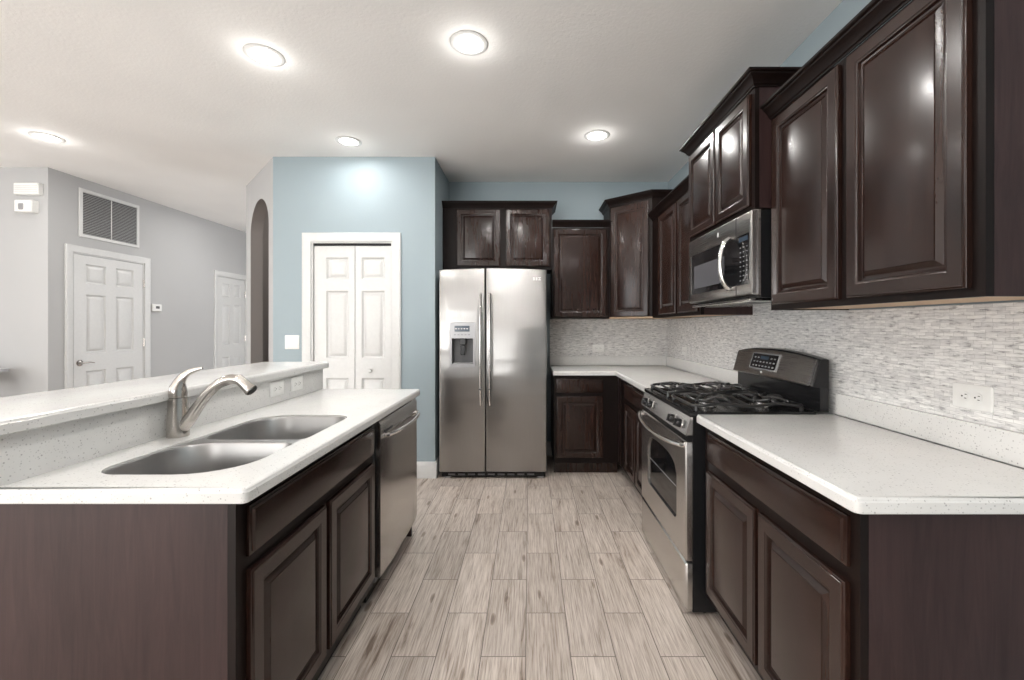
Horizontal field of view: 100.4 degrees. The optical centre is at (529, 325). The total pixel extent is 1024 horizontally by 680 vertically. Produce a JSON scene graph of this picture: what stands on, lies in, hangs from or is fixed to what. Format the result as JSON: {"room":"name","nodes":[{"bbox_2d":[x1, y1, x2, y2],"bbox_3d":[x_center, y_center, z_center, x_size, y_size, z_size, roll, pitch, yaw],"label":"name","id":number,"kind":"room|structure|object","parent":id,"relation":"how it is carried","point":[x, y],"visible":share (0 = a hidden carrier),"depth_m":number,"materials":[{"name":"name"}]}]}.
{"room":"kitchen","nodes":[
{"label":"kitchen","id":0,"kind":"room"},
{"bbox_2d":[0,167,34,397],"bbox_3d":[-5.825,-0.075,3.980,2.550,2.770,0.120,0,0,0],"label":"wall","id":1,"kind":"structure","parent":0,"point":[17,230],"depth_m":3.92,"materials":[{"name":"grey paint"}]},
{"bbox_2d":[14,200,38,212],"bbox_3d":[-4.595,-1.091,3.888,0.160,0.113,0.063,0,0,0],"label":"sensor","id":2,"kind":"object","parent":1,"relation":"attached to","point":[20,206],"visible":1,"depth_m":3.86,"materials":[{"name":"white plastic"}]},
{"bbox_2d":[14,183,42,195],"bbox_3d":[-4.588,-1.253,3.896,0.225,0.110,0.045,0,0,0],"label":"door chime","id":3,"kind":"object","parent":1,"relation":"attached to","point":[20,189],"visible":1,"depth_m":3.88,"materials":[{"name":"white plastic"}]},
{"bbox_2d":[35,167,245,392],"bbox_3d":[-4.490,-0.075,5.610,0.120,2.770,3.380,0,0,0],"label":"wall","id":4,"kind":"structure","parent":0,"point":[184,250],"depth_m":5.09,"materials":[{"name":"grey paint"}]},
{"bbox_2d":[65,244,150,388],"bbox_3d":[-4.463,0.262,4.513,0.172,2.096,0.907,0,0,0],"label":"door","id":5,"kind":"structure","parent":4,"relation":"in","point":[108,293],"depth_m":4.46,"materials":[{"name":"white wood"}]},
{"bbox_2d":[78,187,138,247],"bbox_3d":[-4.423,-1.121,4.506,0.012,0.482,0.646,0,0,0],"label":"air vent","id":6,"kind":"object","parent":4,"relation":"in","point":[105,219],"visible":1,"depth_m":4.46,"materials":[{"name":"white metal"}]},
{"bbox_2d":[151,304,161,311],"bbox_3d":[-4.417,-0.215,5.050,0.024,0.086,0.120,0,0,0],"label":"thermostat","id":7,"kind":"object","parent":4,"relation":"attached to","point":[154,307],"visible":1,"depth_m":5.03,"materials":[{"name":"white plastic"}]},
{"bbox_2d":[214,270,245,368],"bbox_3d":[-4.481,0.262,6.343,0.137,2.096,0.727,0,0,0],"label":"door","id":8,"kind":"structure","parent":4,"relation":"in","point":[229,288],"depth_m":6.30,"materials":[{"name":"white wood"}]},
{"bbox_2d":[246,158,272,363],"bbox_3d":[-2.544,-0.075,4.097,0.108,2.770,1.064,0,0,-44],"label":"wall","id":9,"kind":"structure","parent":0,"point":[260,186],"depth_m":4.03,"materials":[{"name":"grey paint"}]},
{"bbox_2d":[251,199,266,363],"bbox_3d":[-2.528,0.055,4.080,0.106,2.510,0.713,0,0,-44],"label":"archway","id":10,"kind":"object","parent":9,"relation":"attached to","point":[260,210],"depth_m":4.33,"materials":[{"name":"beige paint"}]},
{"bbox_2d":[263,210,268,361],"bbox_3d":[-2.114,-0.075,4.515,1.088,2.770,1.064,0,0,-44],"label":"wall","id":11,"kind":"structure","parent":0,"point":[266,221],"depth_m":4.50,"materials":[{"name":"beige paint"}]},
{"bbox_2d":[273,157,448,461],"bbox_3d":[-1.515,-0.075,3.998,1.398,2.770,0.644,0,0,0],"label":"wall","id":12,"kind":"structure","parent":0,"point":[405,196],"depth_m":3.68,"materials":[{"name":"blue paint"}]},
{"bbox_2d":[285,335,298,348],"bbox_3d":[-2.047,0.140,3.671,0.122,0.120,0.009,0,0,0],"label":"light switch","id":13,"kind":"object","parent":12,"relation":"attached to","point":[291,341],"visible":1,"depth_m":3.67,"materials":[{"name":"white plastic"}]},
{"bbox_2d":[302,233,400,388],"bbox_3d":[-1.532,0.254,3.721,0.849,2.112,0.148,0,0,0],"label":"door","id":14,"kind":"structure","parent":12,"relation":"in","point":[351,282],"depth_m":3.69,"materials":[{"name":"white wood"}]},
{"bbox_2d":[417,462,436,477],"bbox_3d":[-0.952,1.240,3.668,0.306,0.140,0.016,0,0,0],"label":"baseboard","id":15,"kind":"structure","parent":12,"relation":"attached to","point":[424,469],"depth_m":3.66,"materials":[{"name":"white wood"}]},
{"bbox_2d":[435,457,439,476],"bbox_3d":[-0.807,1.240,3.998,0.016,0.140,0.644,0,0,0],"label":"baseboard","id":16,"kind":"structure","parent":12,"relation":"attached to","point":[437,459],"depth_m":3.74,"materials":[{"name":"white wood"}]},
{"bbox_2d":[0,0,842,231],"bbox_3d":[-2.800,-1.510,1.800,8.800,0.100,11.200,0,0,0],"label":"ceiling","id":17,"kind":"structure","parent":0,"point":[162,102],"depth_m":2.58,"materials":[{"name":"paint"}]},
{"bbox_2d":[28,132,65,142],"bbox_3d":[-3.730,-1.456,3.294,0.194,0.007,0.194,0,0,0],"label":"recessed light","id":18,"kind":"object","parent":17,"relation":"in","point":[39,135],"visible":1,"depth_m":3.29,"materials":[{"name":"white ceramic"}]},
{"bbox_2d":[243,44,284,66],"bbox_3d":[-1.429,-1.456,2.298,0.194,0.007,0.194,0,0,0],"label":"recessed light","id":19,"kind":"object","parent":17,"relation":"in","point":[261,54],"visible":1,"depth_m":2.29,"materials":[{"name":"white ceramic"}]},
{"bbox_2d":[335,136,361,146],"bbox_3d":[-1.429,-1.456,3.367,0.194,0.007,0.194,0,0,0],"label":"recessed light","id":20,"kind":"object","parent":17,"relation":"in","point":[349,141],"visible":1,"depth_m":3.36,"materials":[{"name":"white ceramic"}]},
{"bbox_2d":[450,30,487,55],"bbox_3d":[-0.312,-1.456,2.199,0.194,0.007,0.194,0,0,0],"label":"recessed light","id":21,"kind":"object","parent":17,"relation":"in","point":[465,42],"visible":1,"depth_m":2.19,"materials":[{"name":"white ceramic"}]},
{"bbox_2d":[584,130,609,140],"bbox_3d":[0.517,-1.456,3.263,0.194,0.007,0.194,0,0,0],"label":"recessed light","id":22,"kind":"object","parent":17,"relation":"in","point":[594,135],"visible":1,"depth_m":3.26,"materials":[{"name":"white glass"}]},
{"bbox_2d":[318,455,761,679],"bbox_3d":[-2.800,1.360,1.800,8.800,0.100,11.200,0,0,0],"label":"floor","id":23,"kind":"structure","parent":0,"point":[556,575],"depth_m":2.04,"materials":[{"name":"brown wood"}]},
{"bbox_2d":[0,368,8,371],"bbox_3d":[-5.093,0.844,3.610,0.915,0.932,0.380,0,0,0],"label":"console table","id":24,"kind":"object","parent":23,"relation":"on","point":[1,369],"visible":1,"depth_m":3.77,"materials":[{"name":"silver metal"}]},
{"bbox_2d":[0,425,374,679],"bbox_3d":[-1.023,0.872,1.525,0.624,0.876,0.930,0,0,0],"label":"base cabinet","id":25,"kind":"object","parent":23,"relation":"on","point":[269,586],"visible":0.96,"depth_m":1.06,"materials":[{"name":"brown wood"}]},
{"bbox_2d":[0,389,419,503],"bbox_3d":[-1.006,0.414,1.863,0.636,0.037,1.655,0,0,0],"label":"countertop","id":26,"kind":"structure","parent":25,"relation":"on","point":[85,482],"depth_m":1.17,"materials":[{"name":"stone"}]},
{"bbox_2d":[0,369,322,485],"bbox_3d":[-1.315,0.331,1.863,0.020,0.129,1.655,0,0,0],"label":"backsplash","id":27,"kind":"structure","parent":26,"relation":"on","point":[25,454],"depth_m":1.31,"materials":[{"name":"white stone"}]},
{"bbox_2d":[0,362,328,435],"bbox_3d":[-1.490,0.247,1.854,0.420,0.037,1.748,0,0,0],"label":"bar","id":28,"kind":"object","parent":27,"relation":"on","point":[18,413],"visible":0.96,"depth_m":1.42,"materials":[{"name":"stone"}]},
{"bbox_2d":[270,380,283,396],"bbox_3d":[-1.300,0.322,2.197,0.008,0.074,0.118,0,0,0],"label":"wall outlet","id":29,"kind":"object","parent":27,"relation":"attached to","point":[277,387],"visible":1,"depth_m":2.19,"materials":[{"name":"white plastic"}]},
{"bbox_2d":[291,376,302,391],"bbox_3d":[-1.300,0.322,2.385,0.008,0.074,0.118,0,0,0],"label":"wall outlet","id":30,"kind":"object","parent":27,"relation":"attached to","point":[296,382],"visible":1,"depth_m":2.38,"materials":[{"name":"white plastic"}]},
{"bbox_2d":[166,367,256,438],"bbox_3d":[-1.139,0.271,1.530,0.313,0.250,0.068,0,0,0],"label":"faucet","id":31,"kind":"object","parent":26,"relation":"on","point":[180,418],"visible":1,"depth_m":1.51,"materials":[{"name":"silver metal"}]},
{"bbox_2d":[103,416,345,474],"bbox_3d":[-0.985,0.511,1.516,0.398,0.218,0.761,0,0,0],"label":"sink","id":32,"kind":"object","parent":26,"relation":"in","point":[252,441],"visible":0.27,"depth_m":1.47,"materials":[{"name":"metal"}]},
{"bbox_2d":[362,398,419,602],"bbox_3d":[-0.952,0.875,2.324,0.636,0.861,0.643,0,0,0],"label":"dishwasher","id":33,"kind":"object","parent":23,"relation":"on","point":[395,434],"visible":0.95,"depth_m":2.18,"materials":[{"name":"metal"}]},
{"bbox_2d":[373,423,377,582],"bbox_3d":[-0.999,0.827,2.324,0.543,0.766,0.637,0,0,0],"label":"base cabinet","id":34,"kind":"object","parent":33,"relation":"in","point":[375,426],"depth_m":2.00,"materials":[{"name":"brown wood"}]},
{"bbox_2d":[406,527,411,536],"bbox_3d":[-1.015,0.872,2.657,0.560,0.876,0.016,0,0,0],"label":"island end panel","id":35,"kind":"object","parent":23,"relation":"on","point":[409,534],"visible":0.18,"depth_m":2.65,"materials":[{"name":"brown wood"}]},
{"bbox_2d":[439,268,546,477],"bbox_3d":[-0.312,0.406,3.933,0.924,1.808,0.695,0,0,0],"label":"refrigerator","id":36,"kind":"object","parent":23,"relation":"on","point":[493,321],"visible":1,"depth_m":3.65,"materials":[{"name":"metal"}]},
{"bbox_2d":[551,372,617,471],"bbox_3d":[0.499,0.872,4.025,0.569,0.876,0.570,0,0,0],"label":"base cabinet","id":37,"kind":"object","parent":23,"relation":"on","point":[584,408],"visible":0.98,"depth_m":3.75,"materials":[{"name":"brown wood"}]},
{"bbox_2d":[618,377,621,467],"bbox_3d":[0.830,0.872,3.726,0.090,0.876,0.168,0,0,0],"label":"cabinet filler","id":38,"kind":"object","parent":23,"relation":"on","point":[619,379],"visible":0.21,"depth_m":3.71,"materials":[{"name":"brown wood"}]},
{"bbox_2d":[621,379,644,496],"bbox_3d":[1.083,0.872,3.170,0.635,0.876,0.940,0,0,0],"label":"base cabinet","id":39,"kind":"object","parent":23,"relation":"on","point":[631,396],"visible":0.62,"depth_m":3.20,"materials":[{"name":"brown wood"}]},
{"bbox_2d":[550,365,742,391],"bbox_3d":[0.789,0.414,3.489,1.167,0.037,1.593,0,0,0],"label":"countertop","id":40,"kind":"structure","parent":39,"relation":"on","point":[641,377],"depth_m":3.71,"materials":[{"name":"stone"}]},
{"bbox_2d":[638,348,828,612],"bbox_3d":[0.992,0.715,2.304,0.726,1.190,0.764,0,0,0],"label":"gas range","id":41,"kind":"object","parent":23,"relation":"on","point":[673,441],"visible":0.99,"depth_m":2.07,"materials":[{"name":"silver metal"}]},
{"bbox_2d":[644,388,816,416],"bbox_3d":[1.011,0.400,2.304,0.578,0.024,0.764,0,0,0],"label":"cooktop","id":42,"kind":"object","parent":41,"relation":"in","point":[665,399],"depth_m":2.03,"materials":[{"name":"black metal"}]},
{"bbox_2d":[706,428,1023,679],"bbox_3d":[1.083,0.872,1.456,0.635,0.876,0.889,0,0,0],"label":"base cabinet","id":43,"kind":"object","parent":23,"relation":"on","point":[808,586],"visible":0.98,"depth_m":1.04,"materials":[{"name":"brown wood"}]},
{"bbox_2d":[697,414,1023,513],"bbox_3d":[1.062,0.414,1.446,0.623,0.037,0.937,0,0,0],"label":"countertop","id":44,"kind":"structure","parent":43,"relation":"on","point":[863,468],"depth_m":1.21,"materials":[{"name":"stone"}]},
{"bbox_2d":[449,182,667,440],"bbox_3d":[0.237,-0.075,4.380,2.335,2.770,0.120,0,0,0],"label":"wall","id":45,"kind":"structure","parent":0,"point":[575,200],"depth_m":4.32,"materials":[{"name":"blue paint"}]},
{"bbox_2d":[442,201,556,273],"bbox_3d":[-0.277,-0.844,4.129,1.071,0.632,0.378,0,0,0],"label":"upper cabinet","id":46,"kind":"object","parent":45,"relation":"attached to","point":[476,234],"visible":0.98,"depth_m":3.97,"materials":[{"name":"brown wood"}]},
{"bbox_2d":[547,441,551,455],"bbox_3d":[-0.286,1.240,4.312,1.028,0.140,0.016,0,0,0],"label":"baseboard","id":47,"kind":"structure","parent":45,"relation":"attached to","point":[549,451],"depth_m":4.30,"materials":[{"name":"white wood"}]},
{"bbox_2d":[550,220,609,318],"bbox_3d":[0.480,-0.527,4.123,0.536,0.914,0.366,0,0,0],"label":"upper cabinet","id":48,"kind":"object","parent":45,"relation":"attached to","point":[579,275],"visible":0.99,"depth_m":3.97,"materials":[{"name":"brown wood"}]},
{"bbox_2d":[599,189,688,318],"bbox_3d":[1.050,-0.623,3.984,0.700,1.106,0.644,0,0,0],"label":"upper cabinet","id":49,"kind":"object","parent":45,"relation":"attached to","point":[630,229],"visible":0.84,"depth_m":3.82,"materials":[{"name":"brown wood"}]},
{"bbox_2d":[668,0,1023,318],"bbox_3d":[1.465,-0.075,0.370,0.120,2.770,8.140,0,0,0],"label":"wall","id":50,"kind":"structure","parent":0,"point":[846,10],"depth_m":2.02,"materials":[{"name":"blue paint"}]},
{"bbox_2d":[550,356,737,383],"bbox_3d":[0.799,0.349,3.499,1.186,0.094,1.615,0,0,0],"label":"backsplash","id":51,"kind":"structure","parent":50,"relation":"attached to","point":[717,373],"depth_m":4.29,"materials":[{"name":"white stone"}]},
{"bbox_2d":[647,175,752,317],"bbox_3d":[1.212,-0.521,3.183,0.382,0.902,1.045,0,0,0],"label":"upper cabinet","id":52,"kind":"object","parent":50,"relation":"attached to","point":[671,240],"visible":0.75,"depth_m":3.11,"materials":[{"name":"brown wood"}]},
{"bbox_2d":[679,67,830,241],"bbox_3d":[1.177,-0.822,2.274,0.454,0.596,0.868,0,0,0],"label":"upper cabinet","id":53,"kind":"object","parent":50,"relation":"attached to","point":[729,152],"visible":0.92,"depth_m":2.05,"materials":[{"name":"brown wood"}]},
{"bbox_2d":[689,209,770,307],"bbox_3d":[1.156,-0.316,2.272,0.472,0.410,0.756,0,0,0],"label":"microwave","id":54,"kind":"object","parent":53,"relation":"attached to","point":[730,264],"visible":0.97,"depth_m":2.07,"materials":[{"name":"silver metal"}]},
{"bbox_2d":[550,302,1023,468],"bbox_3d":[0.805,0.145,2.660,1.198,0.570,3.320,0,0,0],"label":"backsplash","id":55,"kind":"structure","parent":50,"relation":"attached to","point":[908,357],"depth_m":1.71,"materials":[{"name":"tile"}]},
{"bbox_2d":[592,345,603,351],"bbox_3d":[0.694,0.225,4.303,0.118,0.074,0.008,0,0,0],"label":"wall outlet","id":56,"kind":"object","parent":55,"relation":"attached to","point":[595,348],"visible":1,"depth_m":4.30,"materials":[{"name":"white plastic"}]},
{"bbox_2d":[682,347,686,355],"bbox_3d":[1.389,0.225,3.820,0.008,0.074,0.118,0,0,0],"label":"wall outlet","id":57,"kind":"object","parent":55,"relation":"attached to","point":[684,349],"visible":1,"depth_m":3.81,"materials":[{"name":"white plastic"}]},
{"bbox_2d":[952,382,993,412],"bbox_3d":[1.389,0.223,1.338,0.008,0.078,0.122,0,0,0],"label":"wall outlet","id":58,"kind":"object","parent":55,"relation":"attached to","point":[969,396],"visible":1,"depth_m":1.33,"materials":[{"name":"white plastic"}]},
{"bbox_2d":[960,391,968,400],"bbox_3d":[1.386,0.223,1.358,0.002,0.032,0.030,0,0,0],"label":"receptacle","id":59,"kind":"object","parent":58,"relation":"attached to","point":[964,395],"depth_m":1.36,"materials":[{"name":"white plastic"}]},
{"bbox_2d":[973,393,982,402],"bbox_3d":[1.386,0.223,1.318,0.002,0.032,0.030,0,0,0],"label":"receptacle","id":60,"kind":"object","parent":58,"relation":"attached to","point":[977,397],"depth_m":1.32,"materials":[{"name":"white plastic"}]},
{"bbox_2d":[760,0,1023,309],"bbox_3d":[1.212,-0.521,1.419,0.382,0.902,0.938,0,0,0],"label":"upper cabinet","id":61,"kind":"object","parent":50,"relation":"attached to","point":[897,176],"visible":1,"depth_m":1.21,"materials":[{"name":"brown wood"}]},
{"bbox_2d":[835,393,1023,467],"bbox_3d":[1.383,0.349,1.446,0.018,0.094,0.937,0,0,0],"label":"backsplash","id":62,"kind":"structure","parent":50,"relation":"attached to","point":[999,444],"depth_m":1.43,"materials":[{"name":"white stone"}]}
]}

